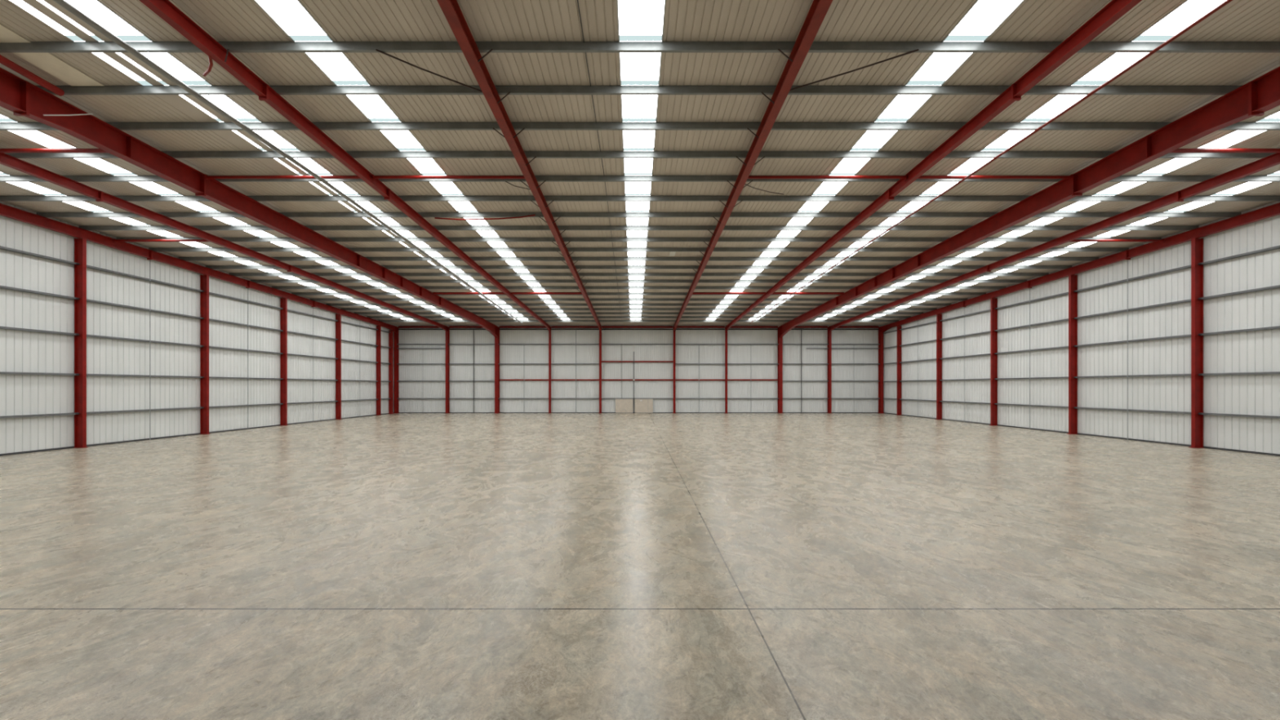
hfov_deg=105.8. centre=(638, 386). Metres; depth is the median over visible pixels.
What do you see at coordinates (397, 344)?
rail
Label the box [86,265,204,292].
girt
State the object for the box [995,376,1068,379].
girt
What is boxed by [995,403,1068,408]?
girt
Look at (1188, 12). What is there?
strip
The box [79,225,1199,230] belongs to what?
purlin
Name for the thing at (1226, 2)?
pipe
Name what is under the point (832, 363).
girt
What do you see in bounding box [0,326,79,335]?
rail
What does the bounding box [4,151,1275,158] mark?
purlin
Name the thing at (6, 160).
rafter
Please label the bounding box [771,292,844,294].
strut
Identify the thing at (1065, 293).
girt
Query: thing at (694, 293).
strut
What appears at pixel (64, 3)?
pipe
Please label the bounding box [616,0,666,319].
strip
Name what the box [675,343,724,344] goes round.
girt
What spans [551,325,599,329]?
beam
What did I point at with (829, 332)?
steel column
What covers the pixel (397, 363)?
rail
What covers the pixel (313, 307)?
rod
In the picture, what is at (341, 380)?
rail
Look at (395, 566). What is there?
floor
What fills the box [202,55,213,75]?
hanging cable
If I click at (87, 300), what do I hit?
girt
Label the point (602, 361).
rail
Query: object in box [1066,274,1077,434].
steel column
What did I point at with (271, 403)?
rail
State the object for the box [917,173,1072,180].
strut
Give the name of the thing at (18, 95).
rafter
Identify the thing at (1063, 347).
girt
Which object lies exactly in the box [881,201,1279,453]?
wall
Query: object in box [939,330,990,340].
girt
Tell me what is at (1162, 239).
strut
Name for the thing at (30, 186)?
strip
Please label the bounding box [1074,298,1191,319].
girt
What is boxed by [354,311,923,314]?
purlin
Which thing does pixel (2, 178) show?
purlin
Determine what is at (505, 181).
cable
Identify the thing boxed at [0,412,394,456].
baseboard
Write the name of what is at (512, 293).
strut
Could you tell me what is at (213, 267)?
purlin
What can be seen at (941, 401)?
girt
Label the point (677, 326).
beam
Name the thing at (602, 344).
rail
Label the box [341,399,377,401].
rail
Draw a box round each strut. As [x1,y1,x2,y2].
[0,148,107,152]
[114,238,208,242]
[204,173,360,180]
[372,173,524,180]
[433,292,505,294]
[511,292,582,294]
[692,292,765,294]
[747,174,906,180]
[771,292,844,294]
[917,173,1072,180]
[1070,238,1164,242]
[1170,148,1279,152]
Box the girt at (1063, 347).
[995,346,1068,354]
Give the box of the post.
[633,344,634,413]
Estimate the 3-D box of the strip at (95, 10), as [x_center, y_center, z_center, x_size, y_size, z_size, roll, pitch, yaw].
[-10.750,-6.915,24.550,0.927,1.329,42.100,0,0,0]
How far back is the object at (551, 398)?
48.38 m
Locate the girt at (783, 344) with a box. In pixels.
[782,343,828,344]
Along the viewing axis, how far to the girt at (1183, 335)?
23.58 m
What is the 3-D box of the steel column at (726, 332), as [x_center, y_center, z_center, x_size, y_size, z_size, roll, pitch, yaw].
[8.700,-1.674,48.140,0.310,8.631,0.360,0,0,0]
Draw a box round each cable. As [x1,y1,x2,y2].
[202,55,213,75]
[505,181,530,189]
[577,0,622,319]
[745,183,783,194]
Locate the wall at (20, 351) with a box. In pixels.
[0,201,395,453]
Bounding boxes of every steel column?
[72,238,88,448]
[200,274,210,434]
[280,297,287,426]
[335,313,341,419]
[376,325,381,415]
[388,330,393,413]
[394,326,398,413]
[445,326,449,413]
[494,326,499,413]
[548,326,551,413]
[599,326,601,413]
[673,326,675,413]
[724,326,727,413]
[777,326,782,413]
[827,326,831,413]
[878,326,883,413]
[895,325,902,415]
[936,313,942,419]
[990,297,997,426]
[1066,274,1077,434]
[1188,238,1204,448]
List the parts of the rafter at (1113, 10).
splice plate, splice plate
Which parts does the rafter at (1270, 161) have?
splice plate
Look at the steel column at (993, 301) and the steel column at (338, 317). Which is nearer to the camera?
the steel column at (993, 301)
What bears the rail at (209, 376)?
attached to the wall at (20, 351)
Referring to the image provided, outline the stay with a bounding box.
[0,54,64,96]
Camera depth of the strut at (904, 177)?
15.92 m
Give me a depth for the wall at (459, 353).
48.55 m
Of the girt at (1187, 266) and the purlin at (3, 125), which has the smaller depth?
the purlin at (3, 125)
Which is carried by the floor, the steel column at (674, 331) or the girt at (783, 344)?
the steel column at (674, 331)
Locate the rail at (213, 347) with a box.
[208,346,283,354]
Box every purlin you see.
[0,41,1279,52]
[0,121,1279,129]
[0,175,1279,182]
[0,195,1279,201]
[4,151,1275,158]
[36,85,1241,94]
[36,212,1241,217]
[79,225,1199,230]
[116,237,1161,241]
[148,247,1128,251]
[178,257,1098,261]
[205,265,1071,269]
[229,272,1048,275]
[250,280,1026,282]
[271,286,1006,288]
[291,292,986,295]
[310,297,967,301]
[326,303,951,306]
[341,307,937,310]
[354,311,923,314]
[366,315,911,318]
[378,320,898,321]
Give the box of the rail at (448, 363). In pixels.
[448,363,494,364]
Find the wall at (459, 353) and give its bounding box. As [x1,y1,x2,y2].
[395,324,881,412]
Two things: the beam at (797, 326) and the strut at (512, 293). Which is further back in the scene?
the beam at (797, 326)
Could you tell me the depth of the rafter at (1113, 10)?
12.21 m
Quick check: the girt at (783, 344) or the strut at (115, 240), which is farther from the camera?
the girt at (783, 344)
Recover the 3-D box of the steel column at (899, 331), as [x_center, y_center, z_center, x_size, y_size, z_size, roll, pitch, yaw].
[24.160,-1.520,44.950,0.420,8.323,0.280,0,0,0]
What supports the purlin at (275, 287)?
attached to the rafter at (6, 211)
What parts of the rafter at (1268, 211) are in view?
splice plate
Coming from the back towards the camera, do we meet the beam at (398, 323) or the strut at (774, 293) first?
the beam at (398, 323)
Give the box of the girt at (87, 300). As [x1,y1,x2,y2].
[86,298,204,319]
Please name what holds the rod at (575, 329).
on the floor
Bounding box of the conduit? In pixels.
[43,113,93,115]
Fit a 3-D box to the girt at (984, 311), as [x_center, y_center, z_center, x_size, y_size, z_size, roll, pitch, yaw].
[24.312,-5.308,35.950,0.170,0.085,5.976,0,0,0]
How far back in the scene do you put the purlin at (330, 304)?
37.73 m
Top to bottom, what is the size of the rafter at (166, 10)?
2.167 m
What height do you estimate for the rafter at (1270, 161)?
2.157 m
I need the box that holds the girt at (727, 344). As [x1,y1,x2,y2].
[727,343,778,344]
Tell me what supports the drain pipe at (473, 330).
on the floor
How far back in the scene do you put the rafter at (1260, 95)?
14.84 m
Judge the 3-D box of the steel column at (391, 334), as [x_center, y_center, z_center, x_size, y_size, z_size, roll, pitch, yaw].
[-24.200,-1.435,47.200,0.420,8.154,0.280,0,0,0]
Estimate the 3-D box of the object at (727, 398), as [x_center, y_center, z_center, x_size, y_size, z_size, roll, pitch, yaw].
[11.395,1.182,48.462,5.370,0.085,0.170,0,0,0]
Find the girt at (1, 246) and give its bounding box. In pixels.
[0,245,79,265]
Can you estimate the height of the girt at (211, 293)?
0.085 m
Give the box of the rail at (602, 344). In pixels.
[601,343,673,344]
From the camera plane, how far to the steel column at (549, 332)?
48.02 m
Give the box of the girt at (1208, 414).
[1198,413,1279,418]
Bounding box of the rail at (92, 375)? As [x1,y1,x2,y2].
[86,373,204,377]
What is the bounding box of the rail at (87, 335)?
[86,334,204,346]
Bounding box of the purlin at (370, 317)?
[366,315,911,318]
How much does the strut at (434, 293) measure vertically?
0.143 m
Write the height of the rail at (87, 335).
0.085 m
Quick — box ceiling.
[0,0,1279,319]
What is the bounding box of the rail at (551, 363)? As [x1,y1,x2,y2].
[551,363,599,364]
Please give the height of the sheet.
0.155 m
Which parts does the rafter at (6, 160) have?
splice plate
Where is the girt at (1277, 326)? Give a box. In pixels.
[1198,325,1279,335]
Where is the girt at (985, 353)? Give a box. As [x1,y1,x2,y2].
[940,353,990,359]
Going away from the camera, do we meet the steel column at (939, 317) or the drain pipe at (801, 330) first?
the steel column at (939, 317)
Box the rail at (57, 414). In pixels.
[0,413,79,418]
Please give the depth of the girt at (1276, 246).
19.49 m
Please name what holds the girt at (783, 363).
attached to the wall at (459, 353)
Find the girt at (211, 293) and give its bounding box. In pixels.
[208,292,283,309]
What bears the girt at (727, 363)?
attached to the wall at (459, 353)
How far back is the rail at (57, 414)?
19.48 m
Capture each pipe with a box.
[53,0,523,324]
[473,329,474,413]
[749,0,1232,323]
[800,329,801,413]
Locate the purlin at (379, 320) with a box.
[378,320,898,321]
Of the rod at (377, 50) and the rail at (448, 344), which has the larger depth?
the rail at (448, 344)
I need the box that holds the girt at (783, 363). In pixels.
[782,363,828,364]
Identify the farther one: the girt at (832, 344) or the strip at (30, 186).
the girt at (832, 344)
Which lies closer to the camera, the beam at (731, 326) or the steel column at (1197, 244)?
the steel column at (1197, 244)
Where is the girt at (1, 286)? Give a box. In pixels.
[0,285,79,299]
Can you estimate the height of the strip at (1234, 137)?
1.329 m
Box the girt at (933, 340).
[900,339,936,346]
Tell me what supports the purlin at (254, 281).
attached to the rafter at (6, 211)
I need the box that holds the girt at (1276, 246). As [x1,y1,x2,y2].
[1198,244,1279,265]
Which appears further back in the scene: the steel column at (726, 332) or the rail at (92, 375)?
the steel column at (726, 332)
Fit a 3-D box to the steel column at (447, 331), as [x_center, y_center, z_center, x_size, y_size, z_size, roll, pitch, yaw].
[-19.080,-1.672,48.200,0.360,8.627,0.480,0,0,0]
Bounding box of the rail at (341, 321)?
[341,320,377,329]
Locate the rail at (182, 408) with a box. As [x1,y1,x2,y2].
[86,406,204,413]
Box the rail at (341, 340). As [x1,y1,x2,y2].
[341,339,377,346]
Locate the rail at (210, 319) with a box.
[208,318,283,331]
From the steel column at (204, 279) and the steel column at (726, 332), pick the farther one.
the steel column at (726, 332)
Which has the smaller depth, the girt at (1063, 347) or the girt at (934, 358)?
the girt at (1063, 347)
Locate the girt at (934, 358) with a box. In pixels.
[899,358,936,363]
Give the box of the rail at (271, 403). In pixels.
[208,403,283,408]
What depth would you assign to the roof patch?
25.00 m
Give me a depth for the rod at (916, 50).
10.86 m
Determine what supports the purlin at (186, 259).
attached to the rafter at (6, 211)
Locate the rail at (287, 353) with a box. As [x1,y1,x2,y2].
[287,353,337,359]
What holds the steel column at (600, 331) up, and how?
on the floor
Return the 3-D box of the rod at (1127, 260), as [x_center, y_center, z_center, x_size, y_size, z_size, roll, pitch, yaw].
[24.195,-1.839,23.950,0.032,8.961,0.032,0,0,0]
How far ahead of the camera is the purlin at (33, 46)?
10.29 m
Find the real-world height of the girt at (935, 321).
0.085 m
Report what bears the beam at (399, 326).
attached to the steel column at (447, 331)
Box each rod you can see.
[149,259,150,439]
[247,288,248,429]
[312,306,313,422]
[375,48,482,92]
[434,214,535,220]
[524,344,524,413]
[575,328,576,413]
[621,344,622,398]
[698,344,699,413]
[790,48,918,90]
[917,320,918,417]
[964,306,964,422]
[1029,288,1030,429]
[1127,259,1128,439]
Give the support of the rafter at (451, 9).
on the steel column at (600, 331)
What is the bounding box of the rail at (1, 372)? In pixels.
[0,371,79,375]
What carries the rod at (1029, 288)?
on the floor
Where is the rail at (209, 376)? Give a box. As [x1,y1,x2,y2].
[208,376,283,379]
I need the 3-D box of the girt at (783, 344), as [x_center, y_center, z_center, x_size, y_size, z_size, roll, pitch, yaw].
[16.545,-4.258,48.462,4.890,0.085,0.170,0,0,0]
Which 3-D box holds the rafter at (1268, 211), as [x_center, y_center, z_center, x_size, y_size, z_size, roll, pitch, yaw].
[24.160,-6.537,20.505,0.220,2.317,55.010,0,0,0]
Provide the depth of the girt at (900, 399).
41.81 m
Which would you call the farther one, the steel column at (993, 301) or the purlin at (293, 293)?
the purlin at (293, 293)
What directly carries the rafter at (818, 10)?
on the steel column at (674, 331)
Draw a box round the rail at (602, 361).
[601,360,673,362]
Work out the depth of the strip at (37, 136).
17.44 m
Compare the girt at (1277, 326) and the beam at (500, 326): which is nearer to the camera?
the girt at (1277, 326)
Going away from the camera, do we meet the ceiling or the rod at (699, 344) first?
the ceiling
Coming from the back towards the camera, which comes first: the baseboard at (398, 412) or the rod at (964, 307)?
the baseboard at (398, 412)
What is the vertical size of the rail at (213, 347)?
0.085 m
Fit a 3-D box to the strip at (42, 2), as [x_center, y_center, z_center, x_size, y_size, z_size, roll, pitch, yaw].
[-11.461,-6.921,24.550,0.120,1.316,42.080,0,0,0]
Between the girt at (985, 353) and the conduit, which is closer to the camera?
the conduit
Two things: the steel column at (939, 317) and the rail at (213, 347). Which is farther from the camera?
the steel column at (939, 317)
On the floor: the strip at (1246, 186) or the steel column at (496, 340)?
the steel column at (496, 340)
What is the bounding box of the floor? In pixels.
[0,413,1279,719]
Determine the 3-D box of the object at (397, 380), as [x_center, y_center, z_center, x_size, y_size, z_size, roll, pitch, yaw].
[-21.625,-0.578,48.462,5.070,0.085,0.170,0,0,0]
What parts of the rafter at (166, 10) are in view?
splice plate, splice plate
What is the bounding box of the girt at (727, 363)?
[727,363,778,364]
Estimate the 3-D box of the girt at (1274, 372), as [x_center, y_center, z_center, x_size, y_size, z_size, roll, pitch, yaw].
[24.312,-0.528,17.475,0.170,0.085,6.926,0,0,0]
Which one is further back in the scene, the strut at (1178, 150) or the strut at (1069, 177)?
the strut at (1069, 177)
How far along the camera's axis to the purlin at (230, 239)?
22.57 m
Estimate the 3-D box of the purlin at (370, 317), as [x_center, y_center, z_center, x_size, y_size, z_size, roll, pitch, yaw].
[0.000,-6.235,43.393,48.740,0.187,0.070,0,0,0]
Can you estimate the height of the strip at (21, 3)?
0.271 m
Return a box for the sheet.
[0,23,103,85]
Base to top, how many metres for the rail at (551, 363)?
0.085 m
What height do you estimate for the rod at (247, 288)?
8.776 m
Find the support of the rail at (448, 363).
attached to the wall at (459, 353)
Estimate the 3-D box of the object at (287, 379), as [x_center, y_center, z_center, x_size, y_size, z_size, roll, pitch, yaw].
[-24.312,-0.528,35.950,0.170,0.085,5.976,0,0,0]
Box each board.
[615,399,632,413]
[634,399,653,413]
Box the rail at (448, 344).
[448,343,494,344]
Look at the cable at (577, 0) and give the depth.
12.51 m
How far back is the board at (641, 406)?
48.36 m
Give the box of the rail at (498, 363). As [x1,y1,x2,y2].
[497,363,548,364]
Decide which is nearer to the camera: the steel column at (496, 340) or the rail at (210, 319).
the rail at (210, 319)
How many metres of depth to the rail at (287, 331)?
35.80 m
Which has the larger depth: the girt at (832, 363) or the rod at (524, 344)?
the girt at (832, 363)
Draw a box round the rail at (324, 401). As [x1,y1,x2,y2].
[287,400,337,404]
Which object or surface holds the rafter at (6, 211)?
on the steel column at (396, 334)
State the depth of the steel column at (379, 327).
44.94 m
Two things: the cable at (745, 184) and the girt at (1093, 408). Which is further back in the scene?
the girt at (1093, 408)
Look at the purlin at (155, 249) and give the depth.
24.06 m
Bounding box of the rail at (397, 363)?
[397,363,445,364]
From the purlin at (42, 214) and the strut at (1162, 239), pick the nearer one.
the purlin at (42, 214)
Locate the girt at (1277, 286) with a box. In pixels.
[1198,284,1279,299]
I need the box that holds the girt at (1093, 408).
[1074,406,1191,413]
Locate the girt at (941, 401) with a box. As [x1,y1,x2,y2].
[941,400,990,404]
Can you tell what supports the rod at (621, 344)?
attached to the rail at (602, 344)
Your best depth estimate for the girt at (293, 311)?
35.80 m
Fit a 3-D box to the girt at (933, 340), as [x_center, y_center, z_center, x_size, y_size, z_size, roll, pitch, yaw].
[24.312,-3.808,41.950,0.170,0.085,5.976,0,0,0]
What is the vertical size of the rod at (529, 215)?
0.182 m
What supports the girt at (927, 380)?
attached to the wall at (1255, 351)
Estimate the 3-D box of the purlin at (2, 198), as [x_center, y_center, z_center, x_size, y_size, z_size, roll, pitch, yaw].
[0.000,-7.017,18.022,48.740,0.187,0.070,0,0,0]
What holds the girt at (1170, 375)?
attached to the wall at (1255, 351)
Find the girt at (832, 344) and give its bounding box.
[831,343,879,344]
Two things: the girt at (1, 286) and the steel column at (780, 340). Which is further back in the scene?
the steel column at (780, 340)
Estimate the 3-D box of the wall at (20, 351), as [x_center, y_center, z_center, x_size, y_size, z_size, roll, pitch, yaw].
[-24.412,-2.678,19.775,0.024,10.640,57.550,0,0,0]
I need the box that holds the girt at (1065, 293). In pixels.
[995,292,1068,309]
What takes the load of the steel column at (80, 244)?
on the floor
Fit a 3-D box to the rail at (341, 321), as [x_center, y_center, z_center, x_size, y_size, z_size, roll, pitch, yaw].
[-24.312,-5.308,41.950,0.170,0.085,5.976,0,0,0]
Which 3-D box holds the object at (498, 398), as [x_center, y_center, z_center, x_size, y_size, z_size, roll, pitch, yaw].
[-11.490,1.182,48.462,5.260,0.085,0.170,0,0,0]
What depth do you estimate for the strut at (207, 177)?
15.92 m
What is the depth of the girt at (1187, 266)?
23.58 m
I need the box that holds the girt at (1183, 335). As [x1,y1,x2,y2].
[1074,334,1191,346]
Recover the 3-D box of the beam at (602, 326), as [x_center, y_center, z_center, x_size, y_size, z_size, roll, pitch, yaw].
[-0.150,-5.873,48.390,7.120,0.370,0.220,0,0,0]
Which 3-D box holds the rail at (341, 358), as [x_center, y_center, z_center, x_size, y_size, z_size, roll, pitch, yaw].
[-24.312,-2.258,41.950,0.170,0.085,5.976,0,0,0]
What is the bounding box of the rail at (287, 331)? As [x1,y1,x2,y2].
[287,330,337,339]
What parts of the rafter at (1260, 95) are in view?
splice plate, splice plate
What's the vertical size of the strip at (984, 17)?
1.329 m
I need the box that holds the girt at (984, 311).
[939,309,990,321]
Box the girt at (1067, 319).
[995,318,1068,331]
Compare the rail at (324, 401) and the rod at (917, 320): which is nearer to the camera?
the rail at (324, 401)
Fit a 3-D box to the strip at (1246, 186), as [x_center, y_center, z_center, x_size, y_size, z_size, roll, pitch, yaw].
[21.517,-6.915,24.550,0.947,1.329,42.114,0,0,-1]
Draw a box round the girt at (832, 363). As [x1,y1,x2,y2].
[831,363,879,364]
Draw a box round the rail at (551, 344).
[551,343,599,344]
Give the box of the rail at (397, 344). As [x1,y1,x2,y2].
[397,343,445,344]
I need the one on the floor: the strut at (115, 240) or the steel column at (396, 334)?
the steel column at (396, 334)
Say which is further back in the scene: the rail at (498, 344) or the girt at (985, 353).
the rail at (498, 344)
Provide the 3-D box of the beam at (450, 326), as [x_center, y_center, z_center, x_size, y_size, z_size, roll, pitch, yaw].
[-16.635,-5.873,48.390,4.630,0.370,0.220,0,0,0]
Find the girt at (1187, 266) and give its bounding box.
[1074,265,1191,292]
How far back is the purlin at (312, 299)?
35.86 m
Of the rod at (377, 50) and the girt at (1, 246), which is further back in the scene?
the girt at (1, 246)
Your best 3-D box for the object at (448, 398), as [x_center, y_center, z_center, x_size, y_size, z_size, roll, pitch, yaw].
[-16.605,1.182,48.462,4.930,0.085,0.170,0,0,0]
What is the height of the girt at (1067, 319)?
0.085 m
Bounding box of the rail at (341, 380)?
[341,379,377,381]
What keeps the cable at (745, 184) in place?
hanging from the rafter at (818, 10)
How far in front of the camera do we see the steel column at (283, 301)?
32.95 m
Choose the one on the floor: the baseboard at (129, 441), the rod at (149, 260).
the rod at (149, 260)
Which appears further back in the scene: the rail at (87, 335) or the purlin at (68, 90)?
the rail at (87, 335)
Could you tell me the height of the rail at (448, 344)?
0.085 m
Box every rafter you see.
[0,66,497,337]
[0,152,446,330]
[0,203,395,332]
[139,0,551,331]
[436,0,601,330]
[673,0,832,330]
[725,0,1142,331]
[779,66,1279,337]
[830,152,1279,330]
[881,202,1279,332]
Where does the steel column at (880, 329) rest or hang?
on the floor
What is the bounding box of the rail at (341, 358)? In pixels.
[341,358,377,363]
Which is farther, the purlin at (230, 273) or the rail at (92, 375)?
the purlin at (230, 273)
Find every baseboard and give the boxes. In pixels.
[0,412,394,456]
[398,412,878,413]
[883,412,1279,456]
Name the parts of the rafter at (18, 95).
splice plate, splice plate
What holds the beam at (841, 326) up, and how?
attached to the steel column at (829, 332)
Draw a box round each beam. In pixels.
[385,321,892,325]
[398,325,443,329]
[448,325,485,329]
[498,325,547,329]
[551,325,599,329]
[601,325,672,329]
[675,325,724,329]
[728,325,777,329]
[791,325,827,329]
[833,325,879,329]
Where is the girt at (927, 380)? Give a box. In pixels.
[899,379,936,381]
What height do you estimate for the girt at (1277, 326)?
0.085 m
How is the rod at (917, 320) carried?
on the floor
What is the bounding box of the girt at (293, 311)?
[287,309,337,321]
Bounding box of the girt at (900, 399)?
[899,399,936,401]
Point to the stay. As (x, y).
(5, 61)
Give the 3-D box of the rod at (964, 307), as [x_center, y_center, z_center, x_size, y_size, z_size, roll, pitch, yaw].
[24.195,-1.653,35.950,0.032,8.591,0.032,0,0,0]
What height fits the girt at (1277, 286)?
0.085 m
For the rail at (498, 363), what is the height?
0.085 m
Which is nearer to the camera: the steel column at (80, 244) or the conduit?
the conduit
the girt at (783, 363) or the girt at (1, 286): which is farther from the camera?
the girt at (783, 363)
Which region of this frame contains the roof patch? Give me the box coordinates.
[669,251,675,256]
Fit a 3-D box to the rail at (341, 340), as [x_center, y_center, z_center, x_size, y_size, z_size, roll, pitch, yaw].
[-24.312,-3.808,41.950,0.170,0.085,5.976,0,0,0]
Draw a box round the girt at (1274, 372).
[1198,371,1279,375]
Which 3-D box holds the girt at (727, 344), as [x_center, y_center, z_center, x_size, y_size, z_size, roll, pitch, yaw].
[11.395,-4.258,48.462,5.370,0.085,0.170,0,0,0]
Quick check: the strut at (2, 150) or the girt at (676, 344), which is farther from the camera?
the girt at (676, 344)
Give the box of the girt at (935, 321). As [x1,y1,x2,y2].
[899,320,936,329]
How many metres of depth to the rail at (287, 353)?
35.75 m
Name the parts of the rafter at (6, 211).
splice plate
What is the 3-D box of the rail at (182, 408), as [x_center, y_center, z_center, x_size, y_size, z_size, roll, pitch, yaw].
[-24.312,1.162,23.950,0.170,0.085,5.976,0,0,0]
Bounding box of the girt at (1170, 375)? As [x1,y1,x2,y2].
[1074,373,1191,377]
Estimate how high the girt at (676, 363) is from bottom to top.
0.085 m
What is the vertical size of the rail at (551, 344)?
0.085 m
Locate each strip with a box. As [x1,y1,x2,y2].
[0,113,462,319]
[0,171,413,319]
[9,0,151,84]
[37,0,515,319]
[65,0,528,319]
[253,0,570,319]
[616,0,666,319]
[705,0,1024,319]
[748,0,1226,319]
[814,110,1279,319]
[861,169,1279,319]
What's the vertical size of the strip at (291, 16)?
1.329 m
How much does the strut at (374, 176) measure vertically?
0.140 m
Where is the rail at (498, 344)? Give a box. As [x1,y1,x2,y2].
[497,343,548,344]
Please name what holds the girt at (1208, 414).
attached to the wall at (1255, 351)
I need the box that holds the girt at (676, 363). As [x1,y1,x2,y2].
[675,363,724,364]
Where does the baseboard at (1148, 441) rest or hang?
attached to the wall at (1255, 351)
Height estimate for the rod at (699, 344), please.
6.900 m
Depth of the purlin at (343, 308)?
39.57 m

